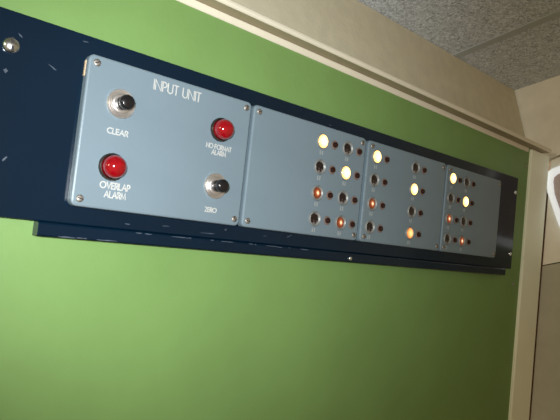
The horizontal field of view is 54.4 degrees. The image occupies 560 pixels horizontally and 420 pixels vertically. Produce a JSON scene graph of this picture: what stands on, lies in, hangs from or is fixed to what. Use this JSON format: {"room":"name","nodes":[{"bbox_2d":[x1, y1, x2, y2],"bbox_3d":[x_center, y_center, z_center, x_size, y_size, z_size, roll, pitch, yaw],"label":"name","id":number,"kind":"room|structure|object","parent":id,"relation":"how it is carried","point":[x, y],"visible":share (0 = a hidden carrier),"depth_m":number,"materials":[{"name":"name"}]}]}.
{"room":"control room","nodes":[
{"label":"control room","id":0,"kind":"room"},
{"bbox_2d":[0,0,529,419],"bbox_3d":[-0.295,0.737,0.135,1.297,1.900,0.358,9,-15,-40],"label":"wall","id":1,"kind":"structure","parent":0,"point":[90,329],"depth_m":0.35,"materials":[{"name":"green paint"}]},
{"bbox_2d":[0,7,517,268],"bbox_3d":[0.052,-0.015,0.388,0.477,0.090,0.023,9,-15,-40],"label":"panel","id":2,"kind":"object","parent":1,"relation":"attached to","point":[42,62],"visible":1,"depth_m":0.26,"materials":[{"name":"blue metal"}]},
{"bbox_2d":[67,54,250,225],"bbox_3d":[-0.057,-0.033,0.286,0.098,0.072,0.024,9,-15,-40],"label":"module","id":3,"kind":"object","parent":2,"relation":"attached to","point":[147,142],"visible":1,"depth_m":0.28,"materials":[{"name":"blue metal"}]},
{"bbox_2d":[98,153,126,180],"bbox_3d":[-0.079,-0.021,0.262,0.014,0.014,0.010,9,-15,-40],"label":"lamp","id":4,"kind":"object","parent":3,"relation":"attached to","point":[111,166],"depth_m":0.26,"materials":[{"name":"red plastic"}]},
{"bbox_2d":[210,118,233,141],"bbox_3d":[-0.031,-0.045,0.303,0.014,0.014,0.010,9,-15,-40],"label":"lamp","id":5,"kind":"object","parent":3,"relation":"attached to","point":[221,129],"depth_m":0.30,"materials":[{"name":"red plastic"}]},
{"bbox_2d":[238,105,365,239],"bbox_3d":[0.018,-0.021,0.353,0.101,0.072,0.019,9,-15,-40],"label":"module","id":6,"kind":"object","parent":2,"relation":"attached to","point":[301,176],"visible":1,"depth_m":0.35,"materials":[{"name":"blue metal"}]},
{"bbox_2d":[309,211,320,225],"bbox_3d":[0.023,0.006,0.354,0.010,0.010,0.003,9,-15,-40],"label":"lamp","id":7,"kind":"object","parent":6,"relation":"attached to","point":[314,216],"depth_m":0.35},
{"bbox_2d":[311,185,322,200],"bbox_3d":[0.024,-0.011,0.355,0.010,0.010,0.003,9,-15,-40],"label":"lamp","id":8,"kind":"object","parent":6,"relation":"attached to","point":[316,190],"depth_m":0.35,"materials":[{"name":"brown"}]},
{"bbox_2d":[314,159,325,173],"bbox_3d":[0.026,-0.028,0.356,0.010,0.010,0.003,9,-15,-40],"label":"lamp","id":9,"kind":"object","parent":6,"relation":"attached to","point":[319,164],"depth_m":0.36,"materials":[{"name":"black glass"}]},
{"bbox_2d":[317,134,328,148],"bbox_3d":[0.028,-0.045,0.357,0.010,0.010,0.003,9,-15,-40],"label":"lamp","id":10,"kind":"object","parent":6,"relation":"on","point":[322,139],"depth_m":0.36,"materials":[{"name":"yellow glass"}]},
{"bbox_2d":[335,215,345,229],"bbox_3d":[0.041,0.009,0.370,0.010,0.010,0.003,9,-15,-40],"label":"lamp","id":11,"kind":"object","parent":6,"relation":"attached to","point":[340,220],"depth_m":0.37,"materials":[{"name":"brown"}]},
{"bbox_2d":[337,191,347,204],"bbox_3d":[0.043,-0.008,0.371,0.010,0.010,0.003,9,-15,-40],"label":"lamp","id":12,"kind":"object","parent":6,"relation":"attached to","point":[342,196],"depth_m":0.37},
{"bbox_2d":[340,166,350,179],"bbox_3d":[0.045,-0.025,0.372,0.010,0.010,0.003,9,-15,-40],"label":"lamp","id":13,"kind":"object","parent":6,"relation":"attached to","point":[345,171],"depth_m":0.37,"materials":[{"name":"yellow glass"}]},
{"bbox_2d":[342,141,352,155],"bbox_3d":[0.046,-0.042,0.373,0.010,0.010,0.003,9,-15,-40],"label":"lamp","id":14,"kind":"object","parent":6,"relation":"on","point":[347,146],"depth_m":0.37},
{"bbox_2d":[355,140,445,250],"bbox_3d":[0.096,-0.008,0.419,0.099,0.072,0.019,9,-15,-40],"label":"module","id":15,"kind":"object","parent":2,"relation":"attached to","point":[401,199],"visible":1,"depth_m":0.41,"materials":[{"name":"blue metal"}]},
{"bbox_2d":[365,220,374,233],"bbox_3d":[0.064,0.012,0.390,0.010,0.010,0.003,9,-15,-40],"label":"lamp","id":16,"kind":"object","parent":15,"relation":"attached to","point":[369,224],"depth_m":0.39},
{"bbox_2d":[367,197,376,210],"bbox_3d":[0.066,-0.005,0.391,0.010,0.010,0.003,9,-15,-40],"label":"lamp","id":17,"kind":"object","parent":15,"relation":"attached to","point":[371,201],"depth_m":0.39,"materials":[{"name":"brown"}]},
{"bbox_2d":[369,173,379,186],"bbox_3d":[0.068,-0.022,0.392,0.010,0.010,0.003,9,-15,-40],"label":"lamp","id":18,"kind":"object","parent":15,"relation":"attached to","point":[374,178],"depth_m":0.39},
{"bbox_2d":[372,150,381,163],"bbox_3d":[0.070,-0.038,0.393,0.010,0.010,0.003,9,-15,-40],"label":"lamp","id":19,"kind":"object","parent":15,"relation":"on","point":[376,154],"depth_m":0.39,"materials":[{"name":"yellow glass"}]},
{"bbox_2d":[405,227,413,239],"bbox_3d":[0.100,0.018,0.420,0.010,0.010,0.003,9,-15,-40],"label":"lamp","id":20,"kind":"object","parent":15,"relation":"attached to","point":[409,231],"depth_m":0.42,"materials":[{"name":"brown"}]},
{"bbox_2d":[407,205,415,217],"bbox_3d":[0.102,0.001,0.421,0.010,0.010,0.003,9,-15,-40],"label":"lamp","id":21,"kind":"object","parent":15,"relation":"attached to","point":[411,209],"depth_m":0.42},
{"bbox_2d":[409,183,417,195],"bbox_3d":[0.104,-0.016,0.422,0.010,0.010,0.003,9,-15,-40],"label":"lamp","id":22,"kind":"object","parent":15,"relation":"attached to","point":[413,187],"depth_m":0.42,"materials":[{"name":"yellow"}]},
{"bbox_2d":[411,161,419,173],"bbox_3d":[0.105,-0.033,0.423,0.010,0.010,0.003,9,-15,-40],"label":"lamp","id":23,"kind":"object","parent":15,"relation":"on","point":[415,165],"depth_m":0.42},
{"bbox_2d":[437,165,500,257],"bbox_3d":[0.169,0.003,0.482,0.091,0.072,0.019,9,-15,-40],"label":"module","id":24,"kind":"object","parent":2,"relation":"attached to","point":[471,200],"visible":1,"depth_m":0.48,"materials":[{"name":"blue metal"}]},
{"bbox_2d":[443,233,450,244],"bbox_3d":[0.139,0.024,0.454,0.010,0.010,0.003,9,-15,-40],"label":"lamp","id":25,"kind":"object","parent":24,"relation":"attached to","point":[446,236],"depth_m":0.45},
{"bbox_2d":[445,213,452,224],"bbox_3d":[0.141,0.007,0.455,0.010,0.010,0.003,9,-15,-40],"label":"lamp","id":26,"kind":"object","parent":24,"relation":"attached to","point":[448,216],"depth_m":0.45,"materials":[{"name":"brown"}]},
{"bbox_2d":[447,192,454,203],"bbox_3d":[0.143,-0.010,0.456,0.010,0.010,0.003,9,-15,-40],"label":"lamp","id":27,"kind":"object","parent":24,"relation":"attached to","point":[450,195],"depth_m":0.46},
{"bbox_2d":[449,172,456,183],"bbox_3d":[0.145,-0.027,0.457,0.010,0.010,0.003,9,-15,-40],"label":"lamp","id":28,"kind":"object","parent":24,"relation":"on","point":[452,175],"depth_m":0.46,"materials":[{"name":"yellow glass"}]},
{"bbox_2d":[458,235,465,246],"bbox_3d":[0.156,0.027,0.469,0.010,0.010,0.003,9,-15,-40],"label":"lamp","id":29,"kind":"object","parent":24,"relation":"attached to","point":[461,238],"depth_m":0.47,"materials":[{"name":"brown"}]},
{"bbox_2d":[460,216,466,226],"bbox_3d":[0.158,0.010,0.469,0.010,0.010,0.003,9,-15,-40],"label":"lamp","id":30,"kind":"object","parent":24,"relation":"attached to","point":[463,219],"depth_m":0.47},
{"bbox_2d":[461,196,468,206],"bbox_3d":[0.160,-0.007,0.471,0.010,0.010,0.003,9,-15,-40],"label":"lamp","id":31,"kind":"object","parent":24,"relation":"attached to","point":[464,199],"depth_m":0.47,"materials":[{"name":"yellow"}]},
{"bbox_2d":[463,177,470,187],"bbox_3d":[0.162,-0.024,0.472,0.010,0.010,0.003,9,-15,-40],"label":"lamp","id":32,"kind":"object","parent":24,"relation":"on","point":[466,180],"depth_m":0.47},
{"bbox_2d":[32,221,505,274],"bbox_3d":[0.052,0.034,0.388,0.433,0.008,0.009,9,-15,-40],"label":"rail","id":33,"kind":"object","parent":1,"relation":"attached to","point":[40,228],"visible":1,"depth_m":0.31,"materials":[{"name":"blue metal"}]},
{"bbox_2d":[176,0,551,152],"bbox_3d":[-0.204,-0.146,0.177,1.278,0.024,0.032,9,-15,-40],"label":"trim","id":34,"kind":"structure","parent":1,"relation":"attached to","point":[229,7],"depth_m":0.38,"materials":[{"name":"beige paint"}]},
{"bbox_2d":[358,0,559,89],"bbox_3d":[0.080,-0.295,-0.099,1.314,0.010,0.931,9,-15,-40],"label":"ceiling","id":35,"kind":"structure","parent":0,"point":[531,56],"depth_m":0.50,"materials":[{"name":"tile"}]},
{"bbox_2d":[453,9,559,57],"bbox_3d":[0.474,-0.231,0.221,0.010,0.002,0.905,9,-15,-40],"label":"trim","id":36,"kind":"structure","parent":35,"relation":"attached to","point":[555,14],"depth_m":0.51,"materials":[{"name":"beige metal"}]},
{"bbox_2d":[514,75,559,419],"bbox_3d":[0.490,0.760,0.234,0.016,1.934,1.233,9,-15,-40],"label":"wall","id":37,"kind":"structure","parent":0,"point":[538,104],"depth_m":0.58,"materials":[{"name":"beige paint"}]},
{"bbox_2d":[508,149,548,419],"bbox_3d":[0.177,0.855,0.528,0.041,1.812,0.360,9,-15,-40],"label":"trim","id":38,"kind":"structure","parent":37,"relation":"attached to","point":[534,216],"depth_m":0.57,"materials":[{"name":"beige paint"}]},
{"bbox_2d":[547,166,559,225],"bbox_3d":[0.318,-0.008,0.560,0.006,0.104,0.079,9,-15,-40],"label":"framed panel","id":39,"kind":"object","parent":37,"relation":"attached to","point":[553,182],"visible":1,"depth_m":0.59,"materials":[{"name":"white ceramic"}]}
]}

